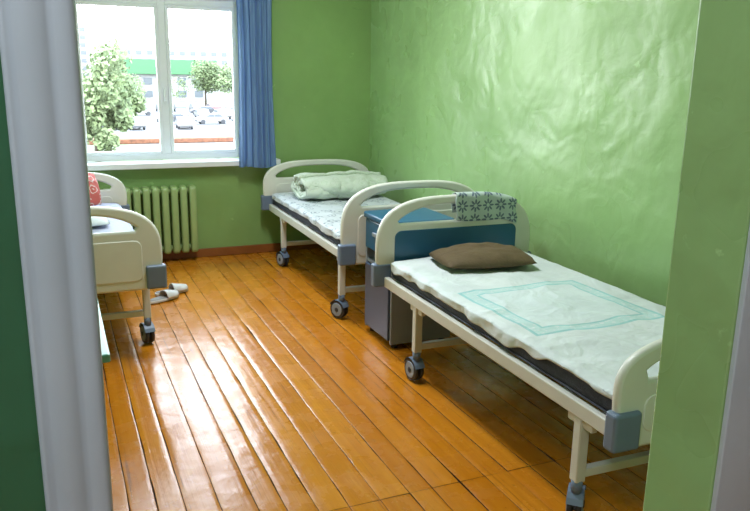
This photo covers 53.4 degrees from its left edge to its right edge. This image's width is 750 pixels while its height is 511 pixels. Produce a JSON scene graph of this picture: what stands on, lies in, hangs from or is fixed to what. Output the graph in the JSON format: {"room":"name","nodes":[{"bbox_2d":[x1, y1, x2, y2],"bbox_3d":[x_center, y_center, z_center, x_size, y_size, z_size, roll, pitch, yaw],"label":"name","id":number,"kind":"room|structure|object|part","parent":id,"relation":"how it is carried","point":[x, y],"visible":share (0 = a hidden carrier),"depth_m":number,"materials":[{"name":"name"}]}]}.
{"room":"hospital room","nodes":[
{"label":"hospital room","id":0,"kind":"room"},
{"bbox_2d":[88,0,370,251],"bbox_3d":[-1.684,-1.550,6.375,3.820,3.250,0.350,-5,15,-23],"label":"wall","id":1,"kind":"structure","parent":0,"point":[321,49],"depth_m":6.67,"materials":[{"name":"green paint"}]},
{"bbox_2d":[76,0,155,3],"bbox_3d":[-2.099,-2.071,6.012,0.640,0.060,0.060,-5,15,-23],"label":"transom","id":2,"kind":"object","parent":1,"relation":"attached to","point":[116,1],"visible":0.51,"depth_m":6.03,"materials":[{"name":"white paint"}]},
{"bbox_2d":[103,184,198,253],"bbox_3d":[-1.987,-0.246,6.260,0.974,0.659,0.140,-5,15,-23],"label":"radiator","id":3,"kind":"object","parent":1,"relation":"attached to","point":[186,211],"visible":0.47,"depth_m":6.30,"materials":[{"name":"metal"}]},
{"bbox_2d":[87,152,237,161],"bbox_3d":[-2.100,-0.834,6.321,1.880,0.050,0.060,-5,15,-23],"label":"window sill","id":4,"kind":"structure","parent":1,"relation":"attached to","point":[216,154],"depth_m":6.40,"materials":[{"name":"white paint"}]},
{"bbox_2d":[75,0,237,155],"bbox_3d":[-1.802,-1.747,6.202,1.280,1.790,0.100,-5,15,-23],"label":"window","id":5,"kind":"structure","parent":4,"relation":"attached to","point":[160,3],"depth_m":6.27,"materials":[{"name":"white paint"}]},
{"bbox_3d":[-2.381,-1.420,6.027,0.028,1.220,0.042,-5,15,-23],"label":"sash","id":6,"kind":"part","parent":5,"relation":"part of","materials":[{"name":"white plastic"}]},
{"bbox_3d":[-2.091,-2.023,6.004,0.584,0.028,0.042,-5,15,-23],"label":"sash","id":7,"kind":"part","parent":5,"relation":"part of","materials":[{"name":"white plastic"}]},
{"bbox_3d":[-2.109,-0.865,6.285,0.584,0.028,0.042,-5,15,-23],"label":"sash","id":8,"kind":"part","parent":5,"relation":"part of","materials":[{"name":"white plastic"}]},
{"bbox_3d":[-1.819,-1.468,6.263,0.028,1.220,0.042,-5,15,-23],"label":"sash","id":9,"kind":"part","parent":5,"relation":"part of","materials":[{"name":"white plastic"}]},
{"bbox_3d":[-1.766,-1.357,6.274,0.020,0.120,0.027,-5,15,-23],"label":"handle","id":10,"kind":"part","parent":5,"relation":"part of","materials":[{"name":"white plastic"}]},
{"bbox_3d":[-1.738,-1.475,6.296,0.028,1.220,0.042,-5,15,-23],"label":"sash","id":11,"kind":"part","parent":5,"relation":"part of","materials":[{"name":"white plastic"}]},
{"bbox_3d":[-1.475,-2.076,6.262,0.524,0.028,0.042,-5,15,-23],"label":"sash","id":12,"kind":"part","parent":5,"relation":"part of","materials":[{"name":"white plastic"}]},
{"bbox_3d":[-1.493,-0.918,6.543,0.524,0.028,0.042,-5,15,-23],"label":"sash","id":13,"kind":"part","parent":5,"relation":"part of","materials":[{"name":"white plastic"}]},
{"bbox_3d":[-1.230,-1.519,6.509,0.028,1.220,0.042,-5,15,-23],"label":"sash","id":14,"kind":"part","parent":5,"relation":"part of","materials":[{"name":"white plastic"}]},
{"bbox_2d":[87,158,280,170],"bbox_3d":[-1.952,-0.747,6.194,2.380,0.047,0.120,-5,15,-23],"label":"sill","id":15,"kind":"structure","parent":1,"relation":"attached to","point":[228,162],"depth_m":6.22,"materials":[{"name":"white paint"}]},
{"bbox_2d":[164,0,233,7],"bbox_3d":[-1.482,-2.124,6.270,0.580,0.060,0.060,-5,15,-23],"label":"transom","id":16,"kind":"object","parent":1,"relation":"attached to","point":[200,3],"visible":0.91,"depth_m":6.25,"materials":[{"name":"white paint"}]},
{"bbox_2d":[234,0,238,156],"bbox_3d":[-1.198,-1.804,6.475,0.050,1.890,0.060,-5,15,-23],"label":"window reveal","id":17,"kind":"object","parent":1,"relation":"attached to","point":[235,10],"visible":0.44,"depth_m":6.48,"materials":[{"name":"white paint"}]},
{"bbox_2d":[162,243,333,259],"bbox_3d":[-1.644,-0.015,6.568,3.398,0.074,0.021,-5,15,-23],"label":"baseboard","id":18,"kind":"structure","parent":1,"relation":"attached to","point":[218,251],"depth_m":6.71,"materials":[{"name":"brown wood"}]},
{"bbox_2d":[236,0,275,167],"bbox_3d":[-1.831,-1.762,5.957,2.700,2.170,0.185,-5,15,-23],"label":"curtain","id":19,"kind":"object","parent":1,"relation":"attached to","point":[257,149],"visible":1,"depth_m":6.31,"materials":[{"name":"blue fabric"}]},
{"bbox_2d":[97,247,649,510],"bbox_3d":[-0.493,0.984,2.730,4.440,0.015,8.220,-5,15,-23],"label":"floor","id":20,"kind":"structure","parent":0,"point":[248,393],"depth_m":3.62,"materials":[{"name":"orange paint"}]},
{"bbox_2d":[97,298,110,362],"bbox_3d":[-1.220,0.610,2.597,0.560,0.750,0.720,-5,15,-23],"label":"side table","id":21,"kind":"object","parent":20,"relation":"on","point":[104,345],"visible":0.11,"depth_m":2.39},
{"bbox_2d":[88,172,166,342],"bbox_3d":[-2.059,-0.042,4.906,1.050,0.900,2.122,-5,15,-23],"label":"hospital bed","id":22,"kind":"object","parent":20,"relation":"on","point":[124,260],"visible":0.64,"depth_m":4.08,"materials":[{"name":"beige plastic"}]},
{"bbox_3d":[-2.459,-0.437,5.780,1.020,0.415,0.036,-5,15,-23],"label":"headboard panel","id":23,"kind":"part","parent":22,"relation":"part of","materials":[{"name":"beige plastic"}]},
{"bbox_3d":[-1.653,-0.014,3.943,1.020,0.485,0.036,-5,15,-23],"label":"footboard panel","id":24,"kind":"part","parent":22,"relation":"part of","materials":[{"name":"beige plastic"}]},
{"bbox_3d":[-1.360,0.248,4.429,0.042,0.254,0.042,-5,15,-23],"label":"leg","id":25,"kind":"part","parent":22,"relation":"part of","materials":[{"name":"beige metal"}]},
{"bbox_3d":[-2.056,-0.111,4.885,0.882,0.084,1.960,-5,15,-23],"label":"mattress","id":26,"kind":"object","parent":22,"relation":"on","visible":0},
{"bbox_2d":[92,203,133,232],"bbox_3d":[-2.054,-0.135,4.878,0.913,0.098,1.929,-5,15,-23],"label":"sheet","id":27,"kind":"object","parent":26,"relation":"on","point":[115,225],"visible":0.11,"depth_m":5.02,"materials":[{"name":"white fabric"}]},
{"bbox_2d":[88,173,100,205],"bbox_3d":[-2.313,-0.488,5.554,0.500,0.246,0.247,-7,16,-30],"label":"pillow","id":28,"kind":"object","parent":27,"relation":"on","point":[94,190],"visible":0.09,"depth_m":5.61,"materials":[{"name":"red fabric"}]},
{"bbox_2d":[91,216,109,225],"bbox_3d":[-2.143,-0.260,4.932,0.702,0.126,0.502,-7,16,-28],"label":"folded blanket","id":29,"kind":"object","parent":27,"relation":"on","point":[96,221],"visible":0.05,"depth_m":4.88,"materials":[{"name":"white fabric"}]},
{"bbox_2d":[150,290,178,303],"bbox_3d":[-1.518,0.284,5.343,0.110,0.073,0.260,11,17,35],"label":"slipper","id":30,"kind":"object","parent":20,"relation":"on","point":[164,295],"visible":0.92,"depth_m":5.34,"materials":[{"name":"fabric"}]},
{"bbox_2d":[155,283,187,295],"bbox_3d":[-1.507,0.242,5.517,0.260,0.073,0.110,-10,17,-37],"label":"slipper","id":31,"kind":"object","parent":20,"relation":"on","point":[180,288],"visible":0.76,"depth_m":5.52,"materials":[{"name":"fabric"}]},
{"bbox_2d":[261,159,473,317],"bbox_3d":[-0.130,-0.256,5.828,1.050,0.940,2.117,-5,15,-22],"label":"hospital bed","id":32,"kind":"object","parent":20,"relation":"on","point":[351,250],"visible":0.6,"depth_m":4.93,"materials":[{"name":"beige plastic"}]},
{"bbox_3d":[-0.770,-0.190,6.270,0.042,0.254,0.042,-5,15,-22],"label":"leg","id":33,"kind":"part","parent":32,"relation":"part of","materials":[{"name":"beige metal"}]},
{"bbox_3d":[-0.544,-0.202,5.669,0.032,0.058,2.005,-5,15,-22],"label":"rail","id":34,"kind":"part","parent":32,"relation":"part of","materials":[{"name":"beige metal"}]},
{"bbox_2d":[273,199,340,244],"bbox_3d":[-0.128,-0.306,5.813,0.882,0.084,1.950,-5,15,-22],"label":"mattress","id":35,"kind":"object","parent":32,"relation":"on","point":[302,219],"visible":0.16,"depth_m":5.64,"materials":[{"name":"fabric"}]},
{"bbox_2d":[272,192,400,239],"bbox_3d":[-0.126,-0.341,5.800,0.912,0.081,1.926,-5,15,-22],"label":"sheet","id":36,"kind":"object","parent":35,"relation":"on","point":[326,215],"visible":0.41,"depth_m":5.85,"materials":[{"name":"white fabric"}]},
{"bbox_2d":[291,170,387,199],"bbox_3d":[-0.297,-0.602,6.289,0.777,0.234,0.429,-6,15,-26],"label":"quilt","id":37,"kind":"object","parent":36,"relation":"on","point":[336,184],"visible":0.9,"depth_m":6.14,"materials":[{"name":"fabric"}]},
{"bbox_3d":[-0.510,-0.645,6.709,1.020,0.440,0.036,-5,15,-22],"label":"headboard panel","id":38,"kind":"part","parent":32,"relation":"part of","materials":[{"name":"beige plastic"}]},
{"bbox_3d":[-0.221,0.139,4.952,0.042,0.254,0.042,-5,15,-22],"label":"leg","id":39,"kind":"part","parent":32,"relation":"part of","materials":[{"name":"beige metal"}]},
{"bbox_3d":[0.256,-0.228,4.859,1.020,0.525,0.036,-5,15,-22],"label":"footboard panel","id":40,"kind":"part","parent":32,"relation":"part of","materials":[{"name":"beige plastic"}]},
{"bbox_2d":[364,207,453,347],"bbox_3d":[0.194,0.128,4.620,0.435,0.776,0.421,-5,15,-23],"label":"base cabinet","id":41,"kind":"object","parent":20,"relation":"on","point":[387,314],"visible":0.38,"depth_m":4.51,"materials":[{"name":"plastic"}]},
{"bbox_2d":[368,257,374,262],"bbox_3d":[0.199,0.048,4.599,0.379,0.020,0.363,-5,15,-23],"label":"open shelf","id":42,"kind":"object","parent":41,"relation":"attached to","point":[370,259],"depth_m":4.66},
{"bbox_3d":[0.019,-0.106,4.481,0.018,0.180,0.359,-5,15,-23],"label":"drawer","id":43,"kind":"part","parent":41,"relation":"part of","materials":[{"name":"blue plastic"}]},
{"bbox_3d":[0.013,0.275,4.574,0.018,0.405,0.359,-5,15,-23],"label":"door","id":44,"kind":"part","parent":41,"relation":"part of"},
{"bbox_2d":[371,194,661,510],"bbox_3d":[0.855,0.324,3.526,1.050,0.930,2.107,-5,15,-22],"label":"hospital bed","id":45,"kind":"object","parent":20,"relation":"on","point":[628,426],"visible":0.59,"depth_m":3.17,"materials":[{"name":"beige plastic"}]},
{"bbox_3d":[0.224,0.391,3.943,0.042,0.254,0.042,-5,15,-22],"label":"leg","id":46,"kind":"part","parent":45,"relation":"part of","materials":[{"name":"beige metal"}]},
{"bbox_3d":[0.475,-0.105,4.392,1.020,0.515,0.036,-5,15,-22],"label":"headboard panel","id":47,"kind":"part","parent":45,"relation":"part of","materials":[{"name":"beige plastic"}]},
{"bbox_2d":[451,191,516,222],"bbox_3d":[0.650,-0.282,4.420,0.424,0.203,0.067,-5,15,-22],"label":"towel","id":48,"kind":"object","parent":45,"relation":"on","point":[469,206],"visible":1,"depth_m":4.38,"materials":[{"name":"fabric"}]},
{"bbox_3d":[0.442,0.374,3.365,0.032,0.058,1.995,-5,15,-22],"label":"rail","id":49,"kind":"part","parent":45,"relation":"part of","materials":[{"name":"beige metal"}]},
{"bbox_2d":[391,273,611,412],"bbox_3d":[0.857,0.269,3.510,0.882,0.084,1.950,-5,15,-22],"label":"mattress","id":50,"kind":"object","parent":45,"relation":"on","point":[557,373],"visible":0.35,"depth_m":2.88,"materials":[{"name":"fabric"}]},
{"bbox_2d":[391,251,665,399],"bbox_3d":[0.853,0.240,3.514,0.913,0.086,1.903,-5,15,-22],"label":"sheet","id":51,"kind":"object","parent":50,"relation":"on","point":[587,326],"visible":0.72,"depth_m":3.34,"materials":[{"name":"white fabric"}]},
{"bbox_2d":[429,242,535,268],"bbox_3d":[0.594,-0.009,4.138,0.541,0.108,0.372,-3,14,-15],"label":"pillow","id":52,"kind":"object","parent":51,"relation":"on","point":[483,255],"visible":1,"depth_m":4.02,"materials":[{"name":"brown fabric"}]},
{"bbox_3d":[0.743,0.701,2.703,0.042,0.254,0.042,-5,15,-22],"label":"leg","id":53,"kind":"part","parent":45,"relation":"part of","materials":[{"name":"beige metal"}]},
{"bbox_3d":[1.240,0.414,2.578,1.020,0.385,0.036,-5,15,-22],"label":"footboard panel","id":54,"kind":"part","parent":45,"relation":"part of","materials":[{"name":"beige plastic"}]},
{"bbox_2d":[0,0,749,510],"bbox_3d":[0.124,-0.223,1.033,4.820,3.250,0.155,-5,15,-23],"label":"wall","id":55,"kind":"structure","parent":0,"point":[712,222],"depth_m":1.26,"materials":[{"name":"green paint"}]},
{"bbox_2d":[0,0,113,510],"bbox_3d":[-0.370,0.307,0.934,0.072,2.150,0.180,-5,15,-23],"label":"door frame","id":56,"kind":"structure","parent":55,"relation":"attached to","point":[39,50],"depth_m":0.77,"materials":[{"name":"grey paint"}]},
{"bbox_2d":[710,224,749,510],"bbox_3d":[0.641,0.239,1.282,0.092,2.150,0.011,-5,15,-23],"label":"door frame","id":57,"kind":"structure","parent":55,"relation":"attached to","point":[731,490],"depth_m":1.28,"materials":[{"name":"grey paint"}]},
{"bbox_2d":[369,0,699,306],"bbox_3d":[1.134,-1.039,4.454,0.200,3.250,5.520,-5,15,-23],"label":"wall","id":58,"kind":"structure","parent":0,"point":[573,111],"depth_m":4.42,"materials":[{"name":"green paint"}]},
{"label":"outside","id":59,"kind":"structure","parent":0,"visible":0},
{"bbox_2d":[88,91,233,161],"bbox_3d":[-48.032,-80.413,357.789,600.000,0.001,688.000,-5,15,-23],"label":"ground","id":60,"kind":"structure","parent":59,"point":[224,100],"depth_m":74.05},
{"bbox_2d":[79,26,94,79],"bbox_3d":[-152.788,-78.907,294.013,78.000,24.000,20.150,-5,15,-23],"label":"apartment building","id":61,"kind":"structure","parent":60,"relation":"on","point":[85,32],"depth_m":298.04,"materials":[{"name":"white concrete"}]},
{"bbox_2d":[83,45,135,161],"bbox_3d":[-20.582,-11.035,55.243,4.830,8.922,7.374,11,17,35],"label":"tree","id":62,"kind":"object","parent":60,"relation":"on","point":[104,102],"visible":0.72,"depth_m":54.54,"materials":[{"name":"green plant"}]},
{"bbox_2d":[82,62,144,93],"bbox_3d":[-53.475,-35.410,152.599,12.355,9.302,12.812,-5,15,-23],"label":"tree","id":63,"kind":"object","parent":60,"relation":"on","point":[127,76],"visible":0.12,"depth_m":152.30,"materials":[{"name":"green plant"}]},
{"bbox_2d":[82,38,146,150],"bbox_3d":[-23.817,-13.659,64.177,8.362,9.704,6.362,-5,15,-23],"label":"tree","id":64,"kind":"object","parent":60,"relation":"on","point":[138,100],"visible":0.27,"depth_m":64.61,"materials":[{"name":"green plant"}]},
{"bbox_2d":[87,135,233,144],"bbox_3d":[-15.151,-12.404,79.059,45.000,0.500,2.500,-5,15,-23],"label":"flower bed","id":65,"kind":"object","parent":60,"relation":"on","point":[225,138],"visible":0.12,"depth_m":76.00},
{"bbox_2d":[122,59,216,100],"bbox_3d":[-52.608,-43.934,186.668,23.000,9.800,16.000,-5,15,-23],"label":"market hall","id":66,"kind":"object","parent":60,"relation":"on","point":[145,68],"visible":0.32,"depth_m":179.67,"materials":[{"name":"white"}]},
{"bbox_2d":[114,109,233,136],"bbox_3d":[-15.801,-21.559,117.677,85.000,0.030,68.000,-5,15,-23],"label":"parking lot","id":67,"kind":"structure","parent":60,"relation":"on","point":[215,128],"depth_m":93.33,"materials":[{"name":"grey asphalt"}]},
{"bbox_2d":[130,117,145,129],"bbox_3d":[-29.765,-16.386,92.359,1.800,1.450,4.500,-6,15,-28],"label":"car","id":68,"kind":"object","parent":67,"relation":"on","point":[140,123],"visible":0.52,"depth_m":90.82,"materials":[{"name":"paint"}]},
{"bbox_2d":[136,107,153,115],"bbox_3d":[-38.383,-23.502,121.076,4.500,1.450,1.800,-5,15,-24],"label":"car","id":69,"kind":"object","parent":67,"relation":"on","point":[148,111],"visible":0.4,"depth_m":120.89,"materials":[{"name":"paint"}]},
{"bbox_2d":[156,113,183,121],"bbox_3d":[-27.692,-18.756,102.242,4.500,1.450,1.800,-3,14,-17],"label":"car","id":70,"kind":"object","parent":67,"relation":"on","point":[175,115],"visible":0.28,"depth_m":101.45,"materials":[{"name":"paint"}]},
{"bbox_2d":[173,103,185,110],"bbox_3d":[-35.262,-26.719,134.516,1.800,1.450,4.500,-4,15,-21],"label":"car","id":71,"kind":"object","parent":67,"relation":"on","point":[176,105],"visible":0.69,"depth_m":133.32,"materials":[{"name":"paint"}]},
{"bbox_2d":[175,109,188,116],"bbox_3d":[-29.517,-21.655,114.052,1.800,1.450,4.500,-4,14,-18],"label":"car","id":72,"kind":"object","parent":67,"relation":"on","point":[184,112],"visible":0.5,"depth_m":113.01,"materials":[{"name":"paint"}]},
{"bbox_2d":[175,116,192,128],"bbox_3d":[-24.305,-16.893,94.798,1.800,1.450,4.500,-4,14,-19],"label":"car","id":73,"kind":"object","parent":67,"relation":"on","point":[181,121],"visible":1,"depth_m":93.54,"materials":[{"name":"paint"}]},
{"bbox_2d":[189,103,201,109],"bbox_3d":[-32.691,-27.063,136.097,1.800,1.450,4.500,-6,15,-25],"label":"car","id":74,"kind":"object","parent":67,"relation":"on","point":[192,105],"visible":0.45,"depth_m":135.28,"materials":[{"name":"paint"}]},
{"bbox_2d":[194,109,208,117],"bbox_3d":[-26.607,-21.807,114.863,1.800,1.450,4.500,-5,15,-24],"label":"car","id":75,"kind":"object","parent":67,"relation":"on","point":[198,112],"visible":0.59,"depth_m":113.98,"materials":[{"name":"paint"}]},
{"bbox_2d":[189,106,213,113],"bbox_3d":[-28.681,-24.246,124.766,4.500,1.450,1.800,-4,15,-20],"label":"car","id":76,"kind":"object","parent":67,"relation":"on","point":[209,108],"visible":0.48,"depth_m":124.15,"materials":[{"name":"paint"}]},
{"bbox_2d":[194,113,228,123],"bbox_3d":[-22.788,-19.097,103.965,4.500,1.450,1.800,-6,15,-25],"label":"car","id":77,"kind":"object","parent":67,"relation":"on","point":[208,117],"visible":1,"depth_m":103.25,"materials":[{"name":"paint"}]},
{"bbox_2d":[206,103,220,108],"bbox_3d":[-29.704,-27.171,136.733,1.800,1.450,4.500,-7,16,-28],"label":"car","id":78,"kind":"object","parent":67,"relation":"on","point":[213,105],"visible":0.49,"depth_m":135.62,"materials":[{"name":"paint"}]},
{"bbox_2d":[212,109,231,118],"bbox_3d":[-23.820,-22.028,115.953,1.800,1.450,4.500,-7,16,-28],"label":"car","id":79,"kind":"object","parent":67,"relation":"on","point":[225,112],"visible":0.69,"depth_m":114.90,"materials":[{"name":"paint"}]},
{"bbox_2d":[226,106,232,112],"bbox_3d":[-24.008,-24.719,127.013,4.500,1.450,1.800,-5,15,-23],"label":"car","id":80,"kind":"object","parent":67,"relation":"on","point":[230,108],"visible":0.12,"depth_m":125.98,"materials":[{"name":"paint"}]},
{"bbox_2d":[117,43,231,90],"bbox_3d":[-66.118,-75.268,299.464,69.000,17.000,20.150,-5,15,-23],"label":"apartment building","id":81,"kind":"structure","parent":60,"relation":"on","point":[221,54],"depth_m":285.23,"materials":[{"name":"white concrete"}]},
{"bbox_2d":[171,57,221,105],"bbox_3d":[-37.143,-36.122,155.214,12.211,9.949,11.270,-5,15,-23],"label":"tree","id":82,"kind":"object","parent":60,"relation":"on","point":[197,68],"visible":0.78,"depth_m":153.34,"materials":[{"name":"green plant"}]},
{"bbox_2d":[204,63,232,93],"bbox_3d":[-28.917,-36.260,152.003,11.346,11.983,9.255,-5,15,-23],"label":"tree","id":83,"kind":"object","parent":60,"relation":"on","point":[225,79],"visible":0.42,"depth_m":149.68,"materials":[{"name":"green plant"}]}
]}

